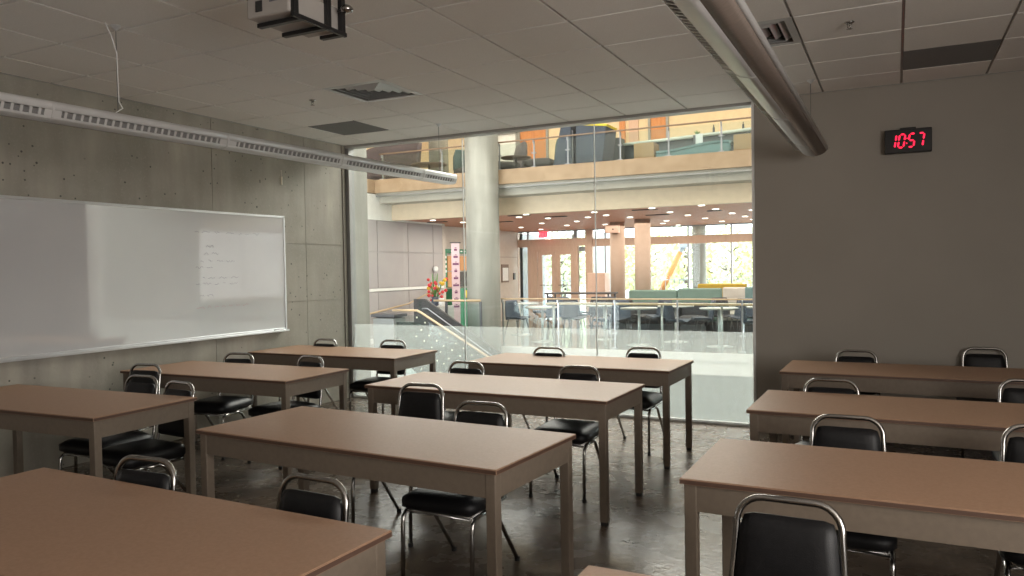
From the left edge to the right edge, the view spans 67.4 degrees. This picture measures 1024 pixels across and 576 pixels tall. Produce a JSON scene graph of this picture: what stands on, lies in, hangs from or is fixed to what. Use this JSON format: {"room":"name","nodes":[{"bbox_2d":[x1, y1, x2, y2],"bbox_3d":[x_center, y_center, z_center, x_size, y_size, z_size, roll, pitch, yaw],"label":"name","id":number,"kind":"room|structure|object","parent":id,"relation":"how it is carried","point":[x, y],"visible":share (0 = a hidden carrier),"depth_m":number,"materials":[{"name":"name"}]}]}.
{"room":"classroom","nodes":[
{"label":"classroom","id":0,"kind":"room"},
{"bbox_2d":[0,74,349,476],"bbox_3d":[-4.384,-0.092,4.791,0.356,3.120,10.260,0,2,27],"label":"wall","id":1,"kind":"structure","parent":0,"point":[38,159],"depth_m":7.00,"materials":[{"name":"concrete"}]},
{"bbox_2d":[0,195,289,362],"bbox_3d":[-3.509,-0.084,6.072,0.078,1.227,4.873,0,2,27],"label":"whiteboard","id":2,"kind":"object","parent":1,"relation":"attached to","point":[77,277],"visible":1,"depth_m":6.57,"materials":[{"name":"ceramic"}]},
{"bbox_2d":[0,329,289,362],"bbox_3d":[-3.498,0.519,6.087,0.078,0.020,4.835,0,2,27],"label":"marker tray","id":3,"kind":"object","parent":2,"relation":"on","point":[173,340],"depth_m":6.55,"materials":[{"name":"metal"}]},
{"bbox_2d":[353,148,370,394],"bbox_3d":[-2.076,-0.086,9.570,0.535,11.200,0.270,0,2,27],"label":"column","id":4,"kind":"structure","parent":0,"point":[360,178],"depth_m":9.45,"materials":[{"name":"concrete"}]},
{"bbox_2d":[366,143,421,179],"bbox_3d":[-2.766,-2.790,17.877,1.640,1.223,0.970,0,2,27],"label":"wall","id":5,"kind":"structure","parent":0,"point":[408,158],"depth_m":18.19,"materials":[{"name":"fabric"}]},
{"bbox_2d":[367,193,523,343],"bbox_3d":[-2.610,1.655,17.514,0.670,7.350,13.900,0,2,27],"label":"wall","id":6,"kind":"structure","parent":0,"point":[403,255],"depth_m":17.37,"materials":[{"name":"beige paint"}]},
{"bbox_2d":[538,252,555,317],"bbox_3d":[1.046,-0.086,23.027,0.580,2.000,0.133,0,2,27],"label":"door","id":7,"kind":"structure","parent":6,"relation":"in","point":[553,254],"depth_m":23.10,"materials":[{"name":"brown wood"}]},
{"bbox_2d":[520,231,610,315],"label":"window","id":8,"kind":"structure","parent":6,"relation":"attached to","point":[600,250],"depth_m":23.83,"materials":[{"name":"glass"}]},
{"bbox_2d":[556,251,574,318],"bbox_3d":[1.583,-0.088,22.759,0.600,2.000,0.133,0,2,27],"label":"door","id":9,"kind":"structure","parent":6,"relation":"in","point":[558,253],"depth_m":22.79,"materials":[{"name":"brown wood"}]},
{"bbox_2d":[392,182,751,220],"bbox_3d":[3.591,-1.683,13.778,13.870,0.360,0.150,0,2,27],"label":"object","id":10,"kind":"structure","parent":6,"relation":"attached to","point":[735,192],"depth_m":14.67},
{"bbox_2d":[517,229,751,319],"bbox_3d":[6.566,-0.421,20.318,14.400,2.660,0.170,0,2,27],"label":"trim","id":11,"kind":"structure","parent":6,"relation":"attached to","point":[534,246],"depth_m":22.57,"materials":[{"name":"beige wood"}]},
{"bbox_2d":[518,222,751,287],"bbox_3d":[6.559,-0.421,20.305,14.400,2.660,0.080,0,2,27],"label":"window","id":12,"kind":"structure","parent":6,"relation":"in","point":[575,232],"depth_m":21.14,"materials":[{"name":"white metal"}]},
{"bbox_2d":[0,0,1023,145],"bbox_3d":[-0.131,-1.628,2.651,9.590,0.124,10.320,0,2,27],"label":"ceiling","id":13,"kind":"structure","parent":0,"point":[477,65],"depth_m":5.40,"materials":[{"name":"tile"}]},
{"bbox_2d":[0,22,456,184],"bbox_3d":[-2.637,-1.216,4.128,0.254,0.700,8.748,0,2,27],"label":"pendant light","id":14,"kind":"object","parent":13,"relation":"hanging from","point":[11,105],"visible":1,"depth_m":4.96,"materials":[{"name":"metal"}]},
{"bbox_2d":[0,101,439,176],"bbox_3d":[-2.630,-0.995,4.143,0.200,0.092,8.720,0,2,27],"label":"louver","id":15,"kind":"object","parent":14,"relation":"on","point":[237,143],"depth_m":5.42,"materials":[{"name":"white metal"}]},
{"bbox_2d":[247,0,352,40],"bbox_3d":[-1.007,-1.415,3.713,0.362,0.334,0.394,0,2,27],"label":"ceiling projector","id":16,"kind":"object","parent":13,"relation":"hanging from","point":[307,18],"visible":1,"depth_m":3.67,"materials":[{"name":"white plastic"}]},
{"bbox_2d":[308,120,387,134],"bbox_3d":[-1.715,-1.687,8.075,0.598,0.019,0.592,0,2,27],"label":"ceiling vent","id":17,"kind":"object","parent":13,"relation":"in","point":[349,127],"visible":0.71,"depth_m":8.05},
{"bbox_2d":[323,79,423,102],"bbox_3d":[-1.163,-1.673,6.450,0.604,0.057,0.604,0,2,27],"label":"ceiling vent","id":18,"kind":"object","parent":13,"relation":"in","point":[381,88],"visible":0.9,"depth_m":6.44,"materials":[{"name":"metal"}]},
{"bbox_2d":[663,0,827,155],"bbox_3d":[0.559,-1.276,2.530,0.263,0.604,8.748,0,2,27],"label":"pendant light","id":19,"kind":"object","parent":13,"relation":"hanging from","point":[728,30],"visible":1,"depth_m":3.49,"materials":[{"name":"metal"}]},
{"bbox_2d":[757,16,801,46],"bbox_3d":[1.566,-1.684,5.088,0.604,0.057,0.604,0,2,27],"label":"ceiling vent","id":20,"kind":"object","parent":13,"relation":"in","point":[783,29],"visible":0.25,"depth_m":5.01,"materials":[{"name":"metal"}]},
{"bbox_2d":[902,39,1001,69],"bbox_3d":[3.197,-1.708,5.623,0.598,0.019,0.592,0,2,27],"label":"ceiling vent","id":21,"kind":"object","parent":13,"relation":"in","point":[984,50],"visible":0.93,"depth_m":5.60,"materials":[{"name":"black metal"}]},
{"bbox_2d":[56,318,1023,575],"bbox_3d":[1.272,1.423,9.810,14.500,0.380,24.200,0,2,27],"label":"floor","id":22,"kind":"structure","parent":0,"point":[645,534],"depth_m":4.93,"materials":[{"name":"concrete"}]},
{"bbox_2d":[0,384,196,494],"bbox_3d":[-2.926,1.073,4.885,1.752,0.740,0.724,0,2,24],"label":"table","id":23,"kind":"object","parent":22,"relation":"on","point":[93,415],"visible":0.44,"depth_m":4.59,"materials":[{"name":"laminate"}]},
{"bbox_2d":[58,374,158,473],"bbox_3d":[-2.665,1.022,5.131,0.405,0.820,0.537,0,2,24],"label":"chair","id":24,"kind":"object","parent":22,"relation":"on","point":[77,446],"visible":0.41,"depth_m":5.03,"materials":[{"name":"black leather"}]},
{"bbox_2d":[74,363,161,477],"bbox_3d":[-2.957,1.010,5.824,0.405,0.820,0.537,0,1,20],"label":"chair","id":25,"kind":"object","parent":22,"relation":"on","point":[155,374],"visible":0.3,"depth_m":5.99,"materials":[{"name":"black leather"}]},
{"bbox_2d":[89,380,194,492],"bbox_3d":[-2.288,1.024,4.809,0.405,0.820,0.537,0,2,32],"label":"chair","id":26,"kind":"object","parent":22,"relation":"on","point":[171,451],"visible":0.52,"depth_m":4.75,"materials":[{"name":"black leather"}]},
{"bbox_2d":[113,455,176,490],"bbox_3d":[-1.487,1.061,2.722,0.405,0.820,0.537,0,2,23],"label":"chair","id":27,"kind":"object","parent":22,"relation":"on","point":[146,478],"visible":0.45,"depth_m":2.91,"materials":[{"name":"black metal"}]},
{"bbox_2d":[0,467,391,575],"bbox_3d":[-1.295,1.106,2.400,1.752,0.740,0.724,0,2,28],"label":"table","id":28,"kind":"object","parent":22,"relation":"on","point":[53,522],"visible":1,"depth_m":2.27,"materials":[{"name":"laminate"}]},
{"bbox_2d":[183,352,253,459],"bbox_3d":[-2.466,0.984,6.540,0.405,0.820,0.537,-1,1,16],"label":"chair","id":29,"kind":"object","parent":22,"relation":"on","point":[219,405],"visible":0.6,"depth_m":6.40,"materials":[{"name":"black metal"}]},
{"bbox_2d":[120,361,348,481],"bbox_3d":[-2.240,1.029,6.203,1.752,0.740,0.724,0,2,26],"label":"table","id":30,"kind":"object","parent":22,"relation":"on","point":[283,381],"visible":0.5,"depth_m":5.91,"materials":[{"name":"laminate"}]},
{"bbox_2d":[247,355,323,469],"bbox_3d":[-1.806,0.981,6.222,0.405,0.820,0.537,0,2,33],"label":"chair","id":31,"kind":"object","parent":22,"relation":"on","point":[263,409],"visible":0.37,"depth_m":6.22,"materials":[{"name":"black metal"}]},
{"bbox_2d":[276,473,348,521],"bbox_3d":[-0.788,1.057,2.418,0.405,0.820,0.537,0,2,29],"label":"chair","id":32,"kind":"object","parent":22,"relation":"on","point":[310,503],"visible":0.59,"depth_m":2.59,"materials":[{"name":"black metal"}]},
{"bbox_2d":[247,345,437,416],"bbox_3d":[-1.662,0.987,7.528,1.752,0.740,0.724,0,2,26],"label":"table","id":33,"kind":"object","parent":22,"relation":"on","point":[392,360],"visible":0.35,"depth_m":7.27,"materials":[{"name":"laminate"}]},
{"bbox_2d":[349,339,406,413],"bbox_3d":[-1.294,0.940,7.564,0.405,0.820,0.537,0,2,24],"label":"chair","id":34,"kind":"object","parent":22,"relation":"on","point":[357,386],"visible":0.37,"depth_m":7.49,"materials":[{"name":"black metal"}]},
{"bbox_2d":[196,406,575,575],"bbox_3d":[-0.634,1.063,3.718,1.752,0.740,0.724,0,2,30],"label":"table","id":35,"kind":"object","parent":22,"relation":"on","point":[490,462],"visible":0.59,"depth_m":3.49,"materials":[{"name":"laminate"}]},
{"bbox_2d":[371,313,406,347],"bbox_3d":[-2.358,0.842,14.790,0.540,0.700,0.440,0,2,27],"label":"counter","id":36,"kind":"object","parent":22,"relation":"on","point":[384,324],"visible":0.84,"depth_m":14.61,"materials":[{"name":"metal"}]},
{"bbox_2d":[351,383,453,547],"bbox_3d":[-0.639,1.004,4.511,0.405,0.820,0.537,0,2,22],"label":"chair","id":37,"kind":"object","parent":22,"relation":"on","point":[410,404],"visible":0.38,"depth_m":4.67,"materials":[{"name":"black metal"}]},
{"bbox_2d":[427,273,453,317],"bbox_3d":[-1.678,0.406,16.784,0.600,1.450,0.600,0,2,27],"label":"flower arrangement","id":38,"kind":"object","parent":22,"relation":"on","point":[435,290],"visible":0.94,"depth_m":16.73,"materials":[{"name":"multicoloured plant"}]},
{"bbox_2d":[392,299,501,377],"bbox_3d":[0.920,2.653,12.956,6.690,4.880,1.080,0,2,27],"label":"staircase","id":39,"kind":"structure","parent":22,"relation":"on","point":[432,328],"depth_m":13.79,"materials":[{"name":"grey concrete"}]},
{"bbox_2d":[450,242,460,322],"bbox_3d":[-1.264,0.038,17.348,0.280,2.145,0.140,-2,2,-31],"label":"banner stand","id":40,"kind":"object","parent":22,"relation":"on","point":[455,258],"visible":0.85,"depth_m":17.34,"materials":[{"name":"fabric"}]},
{"bbox_2d":[445,249,467,328],"bbox_3d":[-1.133,0.009,20.217,0.510,2.060,2.050,0,2,27],"label":"menu board","id":41,"kind":"object","parent":22,"relation":"on","point":[448,263],"visible":0.16,"depth_m":19.65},
{"bbox_2d":[433,300,482,338],"bbox_3d":[-1.038,0.697,14.682,1.023,0.951,0.055,0,2,23],"label":"guard rail","id":42,"kind":"object","parent":22,"relation":"on","point":[445,301],"visible":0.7,"depth_m":14.51,"materials":[{"name":"brown wood"}]},
{"bbox_2d":[401,401,519,575],"bbox_3d":[-0.254,1.014,3.827,0.405,0.820,0.537,0,2,24],"label":"chair","id":43,"kind":"object","parent":22,"relation":"on","point":[436,502],"visible":0.6,"depth_m":3.65,"materials":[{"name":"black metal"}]},
{"bbox_2d":[445,361,484,420],"bbox_3d":[-0.447,0.973,5.633,0.405,0.820,0.537,0,2,27],"label":"chair","id":44,"kind":"object","parent":22,"relation":"on","point":[449,415],"visible":0.22,"depth_m":5.80,"materials":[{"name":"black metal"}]},
{"bbox_2d":[365,372,644,526],"bbox_3d":[-0.057,1.018,5.175,1.752,0.740,0.724,0,2,27],"label":"table","id":45,"kind":"object","parent":22,"relation":"on","point":[600,401],"visible":0.85,"depth_m":4.90,"materials":[{"name":"laminate"}]},
{"bbox_2d":[504,300,531,341],"bbox_3d":[0.111,0.691,16.240,0.425,0.853,0.477,-2,2,-42],"label":"cafe chair","id":46,"kind":"object","parent":22,"relation":"on","point":[512,311],"visible":1,"depth_m":16.33,"materials":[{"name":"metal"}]},
{"bbox_2d":[529,365,600,502],"bbox_3d":[0.389,0.969,5.249,0.405,0.820,0.537,0,2,23],"label":"chair","id":47,"kind":"object","parent":22,"relation":"on","point":[586,432],"visible":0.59,"depth_m":5.14,"materials":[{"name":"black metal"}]},
{"bbox_2d":[561,300,588,341],"bbox_3d":[1.294,0.677,15.987,0.425,0.853,0.477,-2,2,-25],"label":"cafe chair","id":48,"kind":"object","parent":22,"relation":"on","point":[568,311],"visible":0.9,"depth_m":16.13,"materials":[{"name":"plastic"}]},
{"bbox_2d":[468,353,693,469],"bbox_3d":[0.559,0.978,6.417,1.752,0.740,0.724,0,2,27],"label":"table","id":49,"kind":"object","parent":22,"relation":"on","point":[664,373],"visible":0.69,"depth_m":6.18,"materials":[{"name":"laminate"}]},
{"bbox_2d":[587,273,609,325],"bbox_3d":[2.277,0.295,20.117,0.480,1.380,0.400,0,2,27],"label":"box","id":50,"kind":"object","parent":22,"relation":"on","point":[603,279],"visible":0.6,"depth_m":19.95,"materials":[{"name":"wood"}]},
{"bbox_2d":[589,300,609,337],"bbox_3d":[1.906,0.650,16.689,0.425,0.853,0.477,-1,1,9],"label":"cafe chair","id":51,"kind":"object","parent":22,"relation":"on","point":[592,314],"visible":0.67,"depth_m":16.86,"materials":[{"name":"plastic"}]},
{"bbox_2d":[578,565,650,575],"bbox_3d":[0.827,1.098,1.297,1.752,0.740,0.724,0,2,27],"label":"table","id":52,"kind":"object","parent":22,"relation":"on","point":[590,570],"visible":1,"depth_m":1.95,"materials":[{"name":"laminate"}]},
{"bbox_2d":[610,222,625,322],"bbox_3d":[2.652,-0.323,19.239,0.370,2.645,0.370,0,2,27],"label":"column","id":53,"kind":"structure","parent":22,"relation":"on","point":[617,240],"depth_m":19.07,"materials":[{"name":"brown wood"}]},
{"bbox_2d":[608,300,631,342],"bbox_3d":[2.203,0.671,15.648,0.425,0.853,0.477,-1,1,15],"label":"cafe chair","id":54,"kind":"object","parent":22,"relation":"on","point":[620,314],"visible":0.66,"depth_m":15.80,"materials":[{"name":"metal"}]},
{"bbox_2d":[501,298,752,353],"bbox_3d":[4.492,0.643,12.740,10.550,0.930,0.080,0,2,27],"label":"guard rail","id":55,"kind":"object","parent":22,"relation":"on","point":[502,299],"visible":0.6,"depth_m":14.06,"materials":[{"name":"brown metal"}]},
{"bbox_2d":[620,307,657,345],"bbox_3d":[2.466,0.744,14.895,0.720,0.730,0.720,0,2,27],"label":"cafe table","id":56,"kind":"object","parent":22,"relation":"on","point":[639,343],"visible":1,"depth_m":14.86,"materials":[{"name":"metal"}]},
{"bbox_2d":[617,347,662,455],"bbox_3d":[1.041,0.928,6.465,0.405,0.820,0.537,0,2,27],"label":"chair","id":57,"kind":"object","parent":22,"relation":"on","point":[649,398],"visible":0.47,"depth_m":6.44,"materials":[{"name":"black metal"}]},
{"bbox_2d":[634,219,650,289],"bbox_3d":[3.109,-0.306,18.229,0.380,2.645,0.380,0,2,27],"label":"column","id":58,"kind":"structure","parent":22,"relation":"on","point":[642,228],"depth_m":18.06,"materials":[{"name":"brown wood"}]},
{"bbox_2d":[616,302,681,337],"bbox_3d":[2.943,0.686,16.746,1.400,0.740,0.591,0,2,27],"label":"lounge sofa","id":59,"kind":"object","parent":22,"relation":"on","point":[653,326],"visible":0.34,"depth_m":16.57,"materials":[{"name":"fabric"}]},
{"bbox_2d":[545,302,752,349],"bbox_3d":[4.926,0.692,13.218,9.400,0.835,0.240,0,2,27],"label":"countertop","id":60,"kind":"structure","parent":22,"relation":"on","point":[553,304],"depth_m":14.31,"materials":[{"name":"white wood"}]},
{"bbox_2d":[545,302,752,305],"bbox_3d":[4.919,0.292,13.208,9.400,0.035,0.240,0,2,27],"label":"countertop","id":61,"kind":"structure","parent":60,"relation":"on","point":[551,303],"depth_m":14.14,"materials":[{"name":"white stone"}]},
{"bbox_2d":[629,290,677,301],"bbox_3d":[3.186,0.542,17.570,1.150,0.980,0.591,0,2,27],"label":"booth","id":62,"kind":"object","parent":22,"relation":"on","point":[673,294],"visible":0.09,"depth_m":17.66,"materials":[{"name":"fabric"}]},
{"bbox_2d":[663,301,692,347],"bbox_3d":[3.134,0.680,14.617,0.477,0.853,0.425,0,2,36],"label":"cafe chair","id":63,"kind":"object","parent":22,"relation":"on","point":[668,310],"visible":0.93,"depth_m":14.67,"materials":[{"name":"metal"}]},
{"bbox_2d":[678,302,708,338],"bbox_3d":[3.838,0.682,16.299,0.550,0.740,0.591,0,2,27],"label":"lounge sofa","id":64,"kind":"object","parent":22,"relation":"on","point":[687,313],"visible":0.75,"depth_m":16.17,"materials":[{"name":"fabric"}]},
{"bbox_2d":[678,288,721,335],"bbox_3d":[4.117,0.521,16.993,0.960,1.020,0.591,0,2,27],"label":"booth","id":65,"kind":"object","parent":22,"relation":"on","point":[683,293],"visible":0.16,"depth_m":17.04,"materials":[{"name":"fabric"}]},
{"bbox_2d":[690,300,716,343],"bbox_3d":[3.766,0.658,15.085,0.477,0.853,0.425,-1,1,5],"label":"cafe chair","id":66,"kind":"object","parent":22,"relation":"on","point":[711,312],"visible":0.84,"depth_m":15.14,"materials":[{"name":"metal"}]},
{"bbox_2d":[699,307,738,347],"bbox_3d":[3.875,0.734,14.358,0.720,0.730,0.720,0,2,27],"label":"cafe table","id":67,"kind":"object","parent":22,"relation":"on","point":[701,308],"visible":0.89,"depth_m":14.33,"materials":[{"name":"metal"}]},
{"bbox_2d":[709,297,735,339],"bbox_3d":[4.342,0.630,15.864,0.425,0.853,0.477,-1,1,-2],"label":"cafe chair","id":68,"kind":"object","parent":22,"relation":"on","point":[726,313],"visible":0.55,"depth_m":16.02,"materials":[{"name":"metal"}]},
{"bbox_2d":[723,287,744,333],"bbox_3d":[4.997,0.499,17.280,0.550,1.020,0.591,0,2,27],"label":"booth","id":69,"kind":"object","parent":22,"relation":"on","point":[729,292],"visible":0.34,"depth_m":17.30,"materials":[{"name":"fabric"}]},
{"bbox_2d":[727,298,752,342],"bbox_3d":[4.594,0.638,15.348,0.425,0.853,0.477,0,2,38],"label":"cafe chair","id":70,"kind":"object","parent":22,"relation":"on","point":[749,311],"visible":0.53,"depth_m":15.43,"materials":[{"name":"metal"}]},
{"bbox_2d":[729,494,847,575],"bbox_3d":[0.714,1.040,2.081,0.405,0.820,0.537,0,2,28],"label":"chair","id":71,"kind":"object","parent":22,"relation":"on","point":[763,544],"visible":1,"depth_m":2.25,"materials":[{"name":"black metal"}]},
{"bbox_2d":[796,378,859,444],"bbox_3d":[1.830,0.965,4.440,0.405,0.820,0.537,0,2,27],"label":"chair","id":72,"kind":"object","parent":22,"relation":"on","point":[811,389],"visible":0.16,"depth_m":4.63,"materials":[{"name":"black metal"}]},
{"bbox_2d":[679,438,1023,575],"bbox_3d":[1.561,1.051,2.741,1.752,0.740,0.724,0,2,27],"label":"table","id":73,"kind":"object","parent":22,"relation":"on","point":[976,503],"visible":1,"depth_m":2.71,"materials":[{"name":"laminate"}]},
{"bbox_2d":[809,414,896,575],"bbox_3d":[1.433,0.999,3.309,0.405,0.820,0.537,0,2,27],"label":"chair","id":74,"kind":"object","parent":22,"relation":"on","point":[825,436],"visible":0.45,"depth_m":3.45,"materials":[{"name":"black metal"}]},
{"bbox_2d":[835,349,879,395],"bbox_3d":[2.665,0.913,5.967,0.405,0.820,0.537,0,2,27],"label":"chair","id":75,"kind":"object","parent":22,"relation":"on","point":[842,358],"visible":0.22,"depth_m":6.14,"materials":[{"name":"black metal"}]},
{"bbox_2d":[746,390,1023,450],"bbox_3d":[2.208,1.008,4.052,1.752,0.740,0.724,0,2,27],"label":"table","id":76,"kind":"object","parent":22,"relation":"on","point":[978,425],"visible":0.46,"depth_m":3.99,"materials":[{"name":"laminate"}]},
{"bbox_2d":[779,360,1023,443],"bbox_3d":[2.894,0.961,5.515,1.752,0.740,0.724,0,2,27],"label":"table","id":77,"kind":"object","parent":22,"relation":"on","point":[934,380],"visible":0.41,"depth_m":5.34,"materials":[{"name":"laminate"}]},
{"bbox_2d":[957,347,1008,457],"bbox_3d":[3.711,0.895,5.992,0.405,0.820,0.537,0,2,27],"label":"chair","id":78,"kind":"object","parent":22,"relation":"on","point":[971,360],"visible":0.23,"depth_m":6.16,"materials":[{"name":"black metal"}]},
{"bbox_2d":[991,378,1023,460],"bbox_3d":[2.925,0.950,4.284,0.405,0.820,0.537,0,2,27],"label":"chair","id":79,"kind":"object","parent":22,"relation":"on","point":[1010,395],"visible":0.31,"depth_m":4.51,"materials":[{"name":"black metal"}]},
{"bbox_2d":[994,424,1023,575],"bbox_3d":[2.139,0.994,3.023,0.405,0.820,0.537,0,2,27],"label":"chair","id":80,"kind":"object","parent":22,"relation":"on","point":[1014,453],"visible":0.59,"depth_m":3.24,"materials":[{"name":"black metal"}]},
{"bbox_2d":[366,108,750,173],"bbox_3d":[2.305,-3.611,13.714,16.100,2.900,11.800,0,2,27],"label":"wall","id":81,"kind":"structure","parent":0,"point":[681,130],"depth_m":19.11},
{"bbox_2d":[498,132,517,160],"bbox_3d":[-0.131,-3.605,21.271,0.690,1.400,0.100,0,2,27],"label":"window","id":82,"kind":"structure","parent":81,"relation":"in","point":[506,149],"depth_m":21.24,"materials":[{"name":"white glass"}]},
{"bbox_2d":[518,129,548,158],"bbox_3d":[0.594,-3.339,20.940,0.900,2.060,0.100,0,2,27],"label":"door","id":83,"kind":"structure","parent":81,"relation":"in","point":[541,145],"depth_m":20.86,"materials":[{"name":"orange wood"}]},
{"bbox_2d":[367,149,751,193],"bbox_3d":[1.929,-2.089,10.709,14.100,0.285,6.000,0,2,27],"label":"balcony fascia","id":84,"kind":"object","parent":81,"relation":"attached to","point":[736,158],"depth_m":14.03,"materials":[{"name":"brown wood"}]},
{"bbox_2d":[379,117,750,179],"bbox_3d":[3.190,-2.597,13.351,13.400,0.560,0.080,0,2,27],"label":"guard rail","id":85,"kind":"object","parent":84,"relation":"on","point":[721,120],"visible":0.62,"depth_m":14.33,"materials":[{"name":"silver metal"}]},
{"bbox_2d":[648,116,668,139],"bbox_3d":[3.706,-3.428,19.384,0.520,2.210,0.100,0,2,27],"label":"door","id":86,"kind":"structure","parent":81,"relation":"in","point":[661,132],"depth_m":19.36,"materials":[{"name":"orange wood"}]},
{"bbox_2d":[376,167,751,204],"bbox_3d":[2.421,-1.992,13.709,15.900,0.340,11.800,0,2,27],"label":"balcony ledge","id":87,"kind":"structure","parent":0,"point":[742,174],"depth_m":14.25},
{"bbox_2d":[429,140,448,172],"bbox_3d":[-1.811,-3.570,18.901,0.480,2.700,0.480,0,2,27],"label":"column","id":88,"kind":"structure","parent":87,"relation":"on","point":[434,155],"depth_m":18.71,"materials":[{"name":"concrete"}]},
{"bbox_2d":[453,150,464,172],"bbox_3d":[-0.929,-2.660,17.250,0.600,0.932,0.650,-2,2,-42],"label":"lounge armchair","id":89,"kind":"object","parent":87,"relation":"on","point":[457,157],"visible":0.25,"depth_m":17.23,"materials":[{"name":"fabric"}]},
{"bbox_2d":[498,141,527,169],"bbox_3d":[-0.151,-2.669,16.641,0.879,0.955,0.750,-1,1,-12],"label":"lounge armchair","id":90,"kind":"object","parent":87,"relation":"on","point":[521,149],"visible":0.35,"depth_m":16.34,"materials":[{"name":"fabric"}]},
{"bbox_2d":[523,139,557,167],"bbox_3d":[0.712,-2.648,16.164,0.834,0.907,0.620,0,2,22],"label":"lounge armchair","id":91,"kind":"object","parent":87,"relation":"on","point":[538,161],"visible":0.23,"depth_m":15.91,"materials":[{"name":"fabric"}]},
{"bbox_2d":[553,124,616,164],"bbox_3d":[1.454,-2.800,15.502,1.186,1.220,0.710,0,2,27],"label":"booth","id":92,"kind":"object","parent":87,"relation":"on","point":[581,147],"visible":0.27,"depth_m":15.23,"materials":[{"name":"fabric"}]},
{"bbox_2d":[634,142,658,158],"bbox_3d":[2.470,-2.408,14.102,0.380,0.470,0.330,0,2,27],"label":"stool","id":93,"kind":"object","parent":87,"relation":"on","point":[641,150],"visible":0.5,"depth_m":13.95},
{"bbox_2d":[613,127,750,159],"bbox_3d":[5.012,-2.647,14.194,6.858,0.860,0.758,0,2,34],"label":"countertop","id":94,"kind":"structure","parent":87,"relation":"on","point":[627,150],"depth_m":15.16,"materials":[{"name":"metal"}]},
{"bbox_2d":[656,140,733,156],"bbox_3d":[3.252,-2.374,13.696,1.322,0.395,0.300,0,2,27],"label":"bench","id":95,"kind":"object","parent":87,"relation":"on","point":[710,146],"visible":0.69,"depth_m":13.49,"materials":[{"name":"teal fabric"}]},
{"bbox_2d":[733,133,750,149],"bbox_3d":[4.063,-2.415,13.307,0.380,0.470,0.330,0,2,27],"label":"stool","id":96,"kind":"object","parent":87,"relation":"on","point":[741,141],"visible":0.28,"depth_m":13.18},
{"bbox_2d":[405,203,751,231],"bbox_3d":[5.008,-1.713,17.208,14.400,0.155,7.250,0,2,27],"label":"ceiling","id":97,"kind":"structure","parent":0,"point":[532,222],"depth_m":17.68,"materials":[{"name":"brown wood"}]},
{"bbox_2d":[623,374,753,422],"bbox_3d":[4.567,3.383,15.833,18.000,3.940,0.200,0,2,27],"label":"wall","id":98,"kind":"structure","parent":0,"point":[714,397],"depth_m":15.88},
{"bbox_2d":[754,71,1023,400],"bbox_3d":[4.354,-0.268,6.103,4.660,3.120,0.220,0,2,27],"label":"wall","id":99,"kind":"structure","parent":0,"point":[908,258],"depth_m":6.53,"materials":[{"name":"paint"}]},
{"bbox_2d":[344,102,750,426],"bbox_3d":[0.163,-0.225,8.219,4.730,3.070,0.140,0,2,27],"label":"window","id":100,"kind":"structure","parent":99,"relation":"in","point":[349,174],"depth_m":8.53,"materials":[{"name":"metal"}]},
{"bbox_2d":[751,101,755,401],"bbox_3d":[2.268,-0.209,7.144,0.022,3.020,0.245,0,2,27],"label":"trim","id":101,"kind":"structure","parent":99,"relation":"attached to","point":[752,103],"depth_m":7.03,"materials":[{"name":"black metal"}]},
{"bbox_2d":[884,127,931,154],"bbox_3d":[3.312,-1.236,6.425,0.352,0.213,0.078,0,2,27],"label":"wall clock","id":102,"kind":"object","parent":99,"relation":"attached to","point":[908,139],"visible":1,"depth_m":6.40,"materials":[{"name":"black plastic"}]},
{"bbox_3d":[2.724,5.474,12.125,18.000,0.200,8.600,0,2,27],"label":"floor","id":103,"kind":"structure","parent":0,"visible":0},
{"bbox_2d":[464,134,500,352],"bbox_3d":[-0.556,-0.242,14.940,0.650,11.200,0.650,0,2,27],"label":"concrete column","id":104,"kind":"structure","parent":103,"relation":"on","point":[481,152],"depth_m":14.65,"materials":[{"name":"grey concrete"}]},
{"label":"outside","id":105,"kind":"structure","parent":0,"visible":0},
{"bbox_2d":[547,280,744,318],"bbox_3d":[15.947,0.100,54.323,100.000,0.250,68.600,0,2,27],"label":"ground","id":106,"kind":"structure","parent":105,"point":[582,289],"depth_m":45.45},
{"bbox_2d":[545,231,584,296],"bbox_3d":[2.145,-0.863,32.430,2.173,3.215,2.165,0,2,27],"label":"autumn tree","id":107,"kind":"object","parent":106,"relation":"on","point":[565,259],"visible":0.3,"depth_m":32.00,"materials":[{"name":"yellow plant"}]},
{"bbox_2d":[546,275,745,308],"bbox_3d":[3.567,0.213,27.298,16.008,1.250,0.030,0,2,27],"label":"fence","id":108,"kind":"object","parent":106,"relation":"on","point":[656,279],"visible":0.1,"depth_m":26.63,"materials":[{"name":"grey metal"}]},
{"bbox_2d":[625,234,687,292],"bbox_3d":[5.444,-0.767,30.840,3.334,2.995,3.311,0,2,27],"label":"autumn tree","id":109,"kind":"object","parent":106,"relation":"on","point":[665,252],"visible":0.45,"depth_m":30.03,"materials":[{"name":"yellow plant"}]},
{"bbox_2d":[659,244,686,289],"bbox_3d":[5.733,-0.450,28.432,1.640,2.450,1.060,0,2,27],"label":"boom lift","id":110,"kind":"object","parent":106,"relation":"on","point":[682,247],"visible":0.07,"depth_m":28.23,"materials":[{"name":"metal"}]},
{"bbox_2d":[651,226,724,287],"bbox_3d":[8.097,-1.246,35.614,3.964,3.627,3.853,0,2,27],"label":"autumn tree","id":111,"kind":"object","parent":106,"relation":"on","point":[683,232],"visible":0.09,"depth_m":35.20,"materials":[{"name":"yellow plant"}]},
{"bbox_2d":[692,226,706,287],"bbox_3d":[5.489,-0.702,22.507,0.400,3.250,0.400,0,2,27],"label":"column","id":112,"kind":"structure","parent":106,"relation":"on","point":[698,249],"depth_m":22.34,"materials":[{"name":"concrete"}]},
{"bbox_2d":[690,225,752,286],"bbox_3d":[8.549,-0.932,30.343,3.168,3.245,3.085,0,2,27],"label":"autumn tree","id":113,"kind":"object","parent":106,"relation":"on","point":[724,265],"visible":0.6,"depth_m":29.61,"materials":[{"name":"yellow plant"}]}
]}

